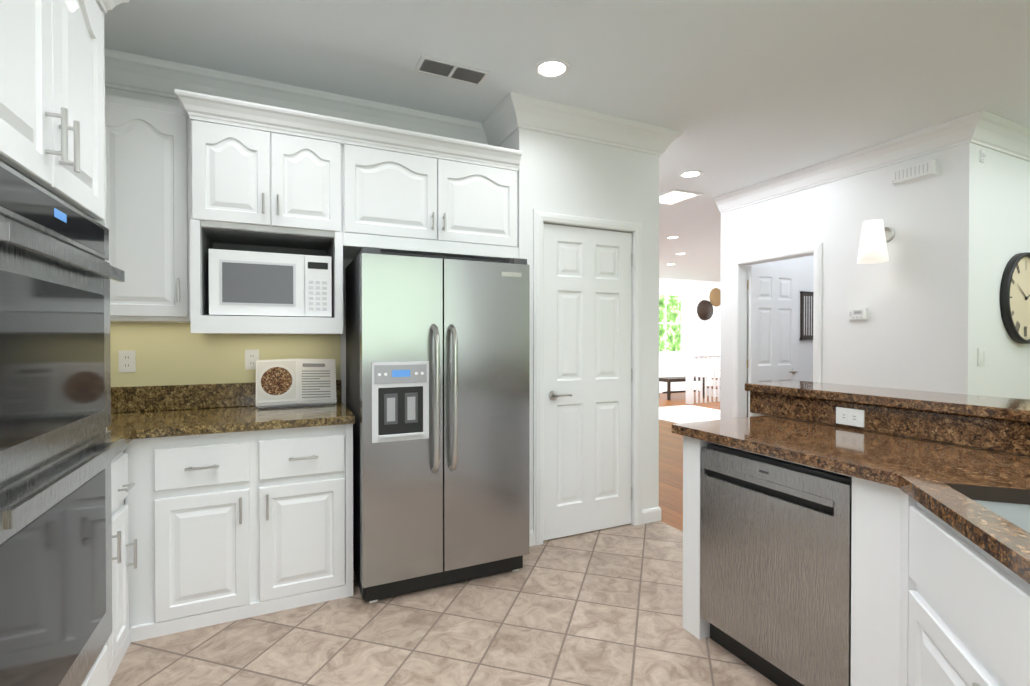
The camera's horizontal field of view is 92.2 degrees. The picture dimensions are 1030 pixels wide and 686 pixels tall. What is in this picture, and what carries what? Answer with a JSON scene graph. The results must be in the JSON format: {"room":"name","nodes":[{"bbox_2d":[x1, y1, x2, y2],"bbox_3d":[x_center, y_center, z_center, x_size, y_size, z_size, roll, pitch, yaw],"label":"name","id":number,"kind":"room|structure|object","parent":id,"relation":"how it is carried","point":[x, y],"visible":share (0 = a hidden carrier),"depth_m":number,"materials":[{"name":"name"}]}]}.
{"room":"kitchen","nodes":[
{"label":"kitchen","id":0,"kind":"room"},
{"bbox_2d":[105,87,352,504],"bbox_3d":[-1.308,-0.103,3.035,2.457,2.760,0.122,0,1,-25],"label":"wall","id":1,"kind":"structure","parent":0,"point":[174,354],"depth_m":2.75,"materials":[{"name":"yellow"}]},
{"bbox_2d":[118,351,135,372],"bbox_3d":[-2.050,0.098,2.620,0.072,0.115,0.008,0,1,-25],"label":"electrical outlet","id":2,"kind":"object","parent":1,"relation":"attached to","point":[127,361],"visible":1,"depth_m":2.62,"materials":[{"name":"white plastic"}]},
{"bbox_2d":[105,95,190,322],"bbox_3d":[-1.986,-0.638,2.443,0.725,1.060,0.365,0,1,-25],"label":"upper cabinet","id":3,"kind":"object","parent":1,"relation":"attached to","point":[147,181],"visible":0.52,"depth_m":2.39,"materials":[{"name":"white wood"}]},
{"bbox_2d":[245,349,258,369],"bbox_3d":[-1.521,0.095,2.867,0.072,0.115,0.008,0,1,-25],"label":"electrical outlet","id":4,"kind":"object","parent":1,"relation":"attached to","point":[251,357],"visible":0.96,"depth_m":2.86,"materials":[{"name":"white plastic"}]},
{"bbox_2d":[186,93,345,252],"bbox_3d":[-1.325,-0.868,2.697,0.671,0.605,0.462,0,1,-25],"label":"upper cabinet","id":5,"kind":"object","parent":1,"relation":"attached to","point":[268,178],"depth_m":2.49,"materials":[{"name":"white wood"}]},
{"bbox_2d":[104,48,479,142],"bbox_3d":[-1.205,-1.407,2.946,2.337,0.150,0.110,0,1,-25],"label":"crown molding","id":6,"kind":"structure","parent":1,"relation":"attached to","point":[125,71],"depth_m":2.82,"materials":[{"name":"white wood"}]},
{"bbox_2d":[334,121,521,260],"bbox_3d":[-0.543,-0.848,3.063,1.036,0.650,0.462,0,1,-25],"label":"upper cabinet","id":7,"kind":"object","parent":1,"relation":"attached to","point":[407,192],"depth_m":2.83,"materials":[{"name":"white wood"}]},
{"bbox_2d":[209,249,331,316],"bbox_3d":[-1.316,-0.302,2.703,0.563,0.321,0.383,0,1,-25],"label":"microwave","id":8,"kind":"object","parent":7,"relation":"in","point":[246,283],"visible":0.98,"depth_m":2.52,"materials":[{"name":"white plastic"}]},
{"bbox_2d":[109,521,777,685],"bbox_3d":[-0.491,1.307,2.470,3.688,0.050,6.920,0,1,-25],"label":"floor","id":9,"kind":"structure","parent":0,"point":[602,607],"depth_m":2.16,"materials":[{"name":"beige tile"}]},
{"bbox_2d":[0,0,129,685],"bbox_3d":[-1.331,0.115,1.018,0.697,2.360,0.840,0,1,-25],"label":"tall cabinet","id":10,"kind":"object","parent":9,"relation":"on","point":[52,97],"visible":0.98,"depth_m":1.16,"materials":[{"name":"white wood"}]},
{"bbox_2d":[0,161,125,685],"bbox_3d":[-1.301,0.270,1.033,0.631,1.206,0.720,0,1,-25],"label":"double wall oven","id":11,"kind":"object","parent":10,"relation":"in","point":[59,450],"visible":1,"depth_m":1.09,"materials":[{"name":"grey metal"}]},
{"bbox_2d":[109,456,116,684],"bbox_3d":[-1.674,0.853,1.556,0.527,0.874,0.511,0,1,-25],"label":"base cabinet","id":12,"kind":"object","parent":9,"relation":"on","point":[113,637],"depth_m":1.92,"materials":[{"name":"white wood"}]},
{"bbox_2d":[117,440,132,668],"bbox_3d":[-1.835,0.850,1.898,0.527,0.874,0.245,0,1,-25],"label":"base cabinet","id":13,"kind":"object","parent":9,"relation":"on","point":[124,460],"depth_m":2.06,"materials":[{"name":"white wood"}]},
{"bbox_2d":[133,424,352,641],"bbox_3d":[-1.376,0.844,2.597,0.935,0.874,0.626,0,1,-25],"label":"base cabinet","id":14,"kind":"object","parent":9,"relation":"on","point":[213,529],"depth_m":2.30,"materials":[{"name":"white wood"}]},
{"bbox_2d":[107,380,354,443],"bbox_3d":[-1.442,0.322,2.143,1.450,0.174,1.385,0,1,-25],"label":"countertop","id":15,"kind":"structure","parent":14,"relation":"on","point":[139,412],"depth_m":2.58,"materials":[{"name":"stone"}]},
{"bbox_2d":[256,359,336,408],"bbox_3d":[-1.259,0.227,2.864,0.427,0.271,0.153,0,1,-25],"label":"cookbook","id":16,"kind":"object","parent":15,"relation":"on","point":[286,383],"visible":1,"depth_m":2.85,"materials":[{"name":"white paper"}]},
{"bbox_2d":[346,247,529,602],"bbox_3d":[-0.474,0.406,2.879,0.897,1.745,0.850,0,1,-25],"label":"refrigerator","id":17,"kind":"object","parent":9,"relation":"on","point":[438,377],"visible":1,"depth_m":2.55,"materials":[{"name":"grey metal"}]},
{"bbox_2d":[691,483,1029,685],"bbox_3d":[0.948,0.858,0.936,0.792,0.874,0.792,0,1,-25],"label":"base cabinet","id":18,"kind":"object","parent":9,"relation":"on","point":[936,600],"depth_m":1.32,"materials":[{"name":"white wood"}]},
{"bbox_2d":[700,443,851,685],"bbox_3d":[1.187,0.861,1.977,0.577,0.850,0.620,0,1,-25],"label":"dishwasher","id":19,"kind":"object","parent":18,"relation":"in","point":[775,571],"visible":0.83,"depth_m":1.81,"materials":[{"name":"grey metal"}]},
{"bbox_2d":[672,415,1029,583],"bbox_3d":[1.202,0.497,1.027,1.389,0.235,2.637,0,1,-25],"label":"countertop","id":20,"kind":"structure","parent":18,"relation":"on","point":[980,498],"depth_m":1.52,"materials":[{"name":"stone"}]},
{"bbox_2d":[498,136,509,148],"bbox_3d":[-0.067,-0.106,3.427,0.123,2.760,0.465,0,1,-25],"label":"wall","id":21,"kind":"structure","parent":0,"point":[506,144],"depth_m":3.25,"materials":[{"name":"white paint"}]},
{"bbox_2d":[480,104,513,145],"bbox_3d":[-0.095,-1.409,3.201,0.110,0.150,0.330,0,1,-25],"label":"crown molding","id":22,"kind":"structure","parent":21,"relation":"attached to","point":[491,133],"depth_m":3.28,"materials":[{"name":"white wood"}]},
{"bbox_2d":[104,0,1029,281],"bbox_3d":[3.107,-1.535,6.118,13.320,0.050,10.520,0,1,-25],"label":"ceiling","id":23,"kind":"structure","parent":0,"point":[740,94],"depth_m":2.60,"materials":[{"name":"white paint"}]},
{"bbox_2d":[414,55,490,86],"bbox_3d":[-0.341,-1.476,2.698,0.380,0.008,0.170,0,1,-25],"label":"ceiling vent","id":24,"kind":"object","parent":23,"relation":"in","point":[448,70],"visible":1,"depth_m":2.69,"materials":[{"name":"white metal"}]},
{"bbox_2d":[534,58,569,78],"bbox_3d":[0.198,-1.476,2.669,0.194,0.008,0.194,0,1,-25],"label":"recessed light","id":25,"kind":"object","parent":23,"relation":"in","point":[550,68],"visible":1,"depth_m":2.66,"materials":[{"name":"white"}]},
{"bbox_2d":[666,236,679,238],"bbox_3d":[2.265,-1.514,7.115,0.194,0.008,0.194,0,1,-25],"label":"recessed light","id":26,"kind":"object","parent":23,"relation":"in","point":[671,237],"visible":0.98,"depth_m":7.12,"materials":[{"name":"white"}]},
{"bbox_2d":[659,189,702,205],"bbox_3d":[1.618,-1.495,5.101,0.380,0.012,0.460,0,1,-25],"label":"skylight","id":27,"kind":"object","parent":23,"relation":"attached to","point":[672,197],"visible":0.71,"depth_m":5.07,"materials":[{"name":"white"}]},
{"bbox_2d":[679,170,701,177],"bbox_3d":[1.554,-1.491,4.383,0.194,0.008,0.194,0,1,-25],"label":"recessed light","id":28,"kind":"object","parent":23,"relation":"in","point":[691,174],"visible":0.96,"depth_m":4.38,"materials":[{"name":"white"}]},
{"bbox_2d":[510,128,649,529],"bbox_3d":[0.455,-0.106,3.338,0.993,2.760,0.100,0,1,-25],"label":"wall","id":29,"kind":"structure","parent":0,"point":[557,173],"depth_m":3.28,"materials":[{"name":"white paint"}]},
{"bbox_2d":[500,92,671,155],"bbox_3d":[0.490,-1.410,3.226,1.193,0.150,0.110,0,1,-25],"label":"crown molding","id":30,"kind":"structure","parent":29,"relation":"attached to","point":[511,113],"depth_m":3.19,"materials":[{"name":"white wood"}]},
{"bbox_2d":[543,224,632,540],"bbox_3d":[0.501,0.252,3.310,0.707,2.030,0.088,0,1,-25],"label":"pantry door","id":31,"kind":"structure","parent":29,"relation":"in","point":[588,379],"depth_m":3.31,"materials":[{"name":"white wood"}]},
{"bbox_2d":[533,209,642,544],"bbox_3d":[0.502,0.217,3.305,0.856,2.115,0.034,0,1,-25],"label":"door frame","id":32,"kind":"structure","parent":29,"relation":"attached to","point":[539,216],"depth_m":3.22,"materials":[{"name":"white wood"}]},
{"bbox_2d":[650,154,659,507],"bbox_3d":[0.299,-0.120,4.981,0.118,2.760,3.210,0,1,-25],"label":"wall","id":33,"kind":"structure","parent":0,"point":[654,159],"depth_m":3.53,"materials":[{"name":"white paint"}]},
{"bbox_2d":[642,507,660,520],"bbox_3d":[0.381,1.213,4.970,0.014,0.095,3.129,0,1,-25],"label":"baseboard","id":34,"kind":"structure","parent":33,"relation":"attached to","point":[649,515],"depth_m":3.53,"materials":[{"name":"white wood"}]},
{"bbox_2d":[672,129,682,141],"bbox_3d":[0.446,-1.425,4.925,0.110,0.150,3.225,0,1,-25],"label":"crown molding","id":35,"kind":"structure","parent":33,"relation":"attached to","point":[675,133],"depth_m":3.48,"materials":[{"name":"white"}]},
{"bbox_2d":[659,391,719,530],"bbox_3d":[3.107,1.275,6.142,13.320,0.050,10.520,0,1,-25],"label":"floor","id":36,"kind":"structure","parent":0,"point":[670,474],"depth_m":5.13,"materials":[{"name":"brown wood"}]},
{"bbox_2d":[659,376,704,399],"bbox_3d":[3.649,0.983,10.904,1.100,0.450,0.450,0,1,-25],"label":"bench","id":37,"kind":"object","parent":36,"relation":"on","point":[668,380],"visible":0.58,"depth_m":10.64,"materials":[{"name":"brown wood"}]},
{"bbox_2d":[659,405,719,423],"bbox_3d":[3.016,1.223,8.484,1.700,0.012,1.920,0,1,-25],"label":"rug","id":38,"kind":"object","parent":36,"relation":"on","point":[682,414],"visible":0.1,"depth_m":8.44,"materials":[{"name":"white fabric"}]},
{"bbox_2d":[686,351,719,403],"bbox_3d":[4.897,-0.025,11.082,3.640,2.464,1.070,0,1,-25],"label":"railing","id":39,"kind":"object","parent":36,"relation":"on","point":[713,390],"depth_m":10.04,"materials":[{"name":"white wood"}]},
{"bbox_2d":[659,278,720,392],"bbox_3d":[2.571,-0.177,11.532,9.552,2.760,0.120,0,1,-25],"label":"wall","id":40,"kind":"structure","parent":0,"point":[701,337],"depth_m":12.31,"materials":[{"name":"white paint"}]},
{"bbox_2d":[659,292,682,353],"bbox_3d":[3.627,-0.476,11.940,1.070,1.470,0.030,0,1,-25],"label":"window","id":41,"kind":"structure","parent":40,"relation":"in","point":[670,323],"depth_m":12.01,"materials":[{"name":"white"}]},
{"bbox_2d":[697,288,720,320],"bbox_3d":[4.969,-0.986,12.525,0.900,0.840,0.100,0,1,-25],"label":"round wall decor","id":42,"kind":"object","parent":40,"relation":"attached to","point":[704,310],"visible":0.79,"depth_m":12.48,"materials":[{"name":"brown wood"}]},
{"bbox_2d":[747,255,813,416],"bbox_3d":[3.826,-0.128,5.903,3.410,2.760,0.120,0,1,-25],"label":"wall","id":43,"kind":"structure","parent":0,"point":[804,266],"depth_m":5.54,"materials":[{"name":"white paint"}]},
{"bbox_2d":[800,291,813,339],"bbox_3d":[3.292,-0.305,5.569,0.240,0.540,0.030,0,1,-25],"label":"framed picture","id":44,"kind":"object","parent":43,"relation":"attached to","point":[806,313],"visible":0.77,"depth_m":5.54,"materials":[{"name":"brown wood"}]},
{"bbox_2d":[720,142,978,419],"bbox_3d":[2.641,-0.114,4.272,0.120,2.760,2.070,0,1,-25],"label":"wall","id":45,"kind":"structure","parent":0,"point":[916,294],"depth_m":3.73,"materials":[{"name":"white paint"}]},
{"bbox_2d":[747,266,797,416],"bbox_3d":[2.696,0.236,5.134,0.722,2.030,0.096,0,1,-25],"label":"hall door","id":46,"kind":"structure","parent":45,"relation":"in","point":[773,325],"depth_m":5.12,"materials":[{"name":"white wood"}]},
{"bbox_2d":[732,243,822,417],"bbox_3d":[2.457,0.205,4.647,0.139,2.115,0.920,0,1,-25],"label":"door frame","id":47,"kind":"structure","parent":45,"relation":"attached to","point":[739,324],"depth_m":4.97,"materials":[{"name":"white wood"}]},
{"bbox_2d":[713,117,961,212],"bbox_3d":[2.533,-1.418,4.221,0.110,0.150,2.050,0,1,-25],"label":"crown molding","id":48,"kind":"structure","parent":45,"relation":"attached to","point":[945,135],"depth_m":3.93,"materials":[{"name":"white wood"}]},
{"bbox_2d":[849,307,867,320],"bbox_3d":[2.719,-0.231,3.932,0.026,0.100,0.140,0,1,-25],"label":"thermostat","id":49,"kind":"object","parent":45,"relation":"attached to","point":[860,313],"visible":1,"depth_m":3.92,"materials":[{"name":"white plastic"}]},
{"bbox_2d":[857,219,894,263],"bbox_3d":[2.693,-0.754,3.700,0.266,0.300,0.192,0,1,-25],"label":"sconce","id":50,"kind":"object","parent":45,"relation":"attached to","point":[876,235],"visible":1,"depth_m":3.63,"materials":[{"name":"white glass"}]},
{"bbox_2d":[891,159,937,185],"bbox_3d":[2.867,-1.228,3.567,0.060,0.110,0.270,0,1,-25],"label":"air vent","id":51,"kind":"object","parent":45,"relation":"attached to","point":[917,171],"visible":1,"depth_m":3.54,"materials":[{"name":"white plastic"}]},
{"bbox_2d":[960,110,1029,161],"bbox_3d":[4.598,-1.416,3.973,3.640,0.150,0.110,0,1,-25],"label":"crown molding","id":52,"kind":"structure","parent":45,"relation":"attached to","point":[983,128],"depth_m":3.33,"materials":[{"name":"white wood"}]},
{"bbox_2d":[752,413,1028,456],"bbox_3d":[1.885,0.777,1.403,0.120,1.029,2.740,0,1,-25],"label":"wall","id":53,"kind":"structure","parent":0,"point":[754,414],"depth_m":2.08,"materials":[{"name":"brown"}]},
{"bbox_2d":[745,381,1029,456],"bbox_3d":[1.969,0.298,1.445,0.407,0.154,2.747,0,1,-25],"label":"peninsula bar","id":54,"kind":"object","parent":53,"relation":"on","point":[998,424],"visible":1,"depth_m":1.96,"materials":[{"name":"stone"}]},
{"bbox_2d":[836,407,863,426],"bbox_3d":[1.443,0.319,2.137,0.008,0.072,0.115,0,1,-25],"label":"outlet","id":55,"kind":"object","parent":54,"relation":"attached to","point":[849,416],"visible":1,"depth_m":2.13,"materials":[{"name":"white plastic"}]},
{"bbox_2d":[977,146,1029,399],"bbox_3d":[4.653,-0.113,4.137,3.410,2.760,0.120,0,1,-25],"label":"wall","id":56,"kind":"structure","parent":0,"point":[1004,213],"depth_m":3.48,"materials":[{"name":"white paint"}]},
{"bbox_2d":[978,348,986,364],"bbox_3d":[3.193,0.094,3.385,0.116,0.116,0.008,0,1,-25],"label":"switch plate","id":57,"kind":"object","parent":56,"relation":"attached to","point":[982,356],"visible":1,"depth_m":3.38,"materials":[{"name":"white plastic"}]},
{"bbox_2d":[979,149,987,162],"bbox_3d":[3.169,-1.266,3.347,0.044,0.080,0.034,0,1,-25],"label":"sensor","id":58,"kind":"object","parent":56,"relation":"attached to","point":[983,154],"visible":0.96,"depth_m":3.35,"materials":[{"name":"white plastic"}]},
{"bbox_2d":[1000,252,1029,343],"bbox_3d":[3.715,-0.325,3.604,0.660,0.660,0.046,0,1,-25],"label":"wall clock","id":59,"kind":"object","parent":56,"relation":"attached to","point":[1015,297],"visible":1,"depth_m":3.55,"materials":[{"name":"black"}]}
]}

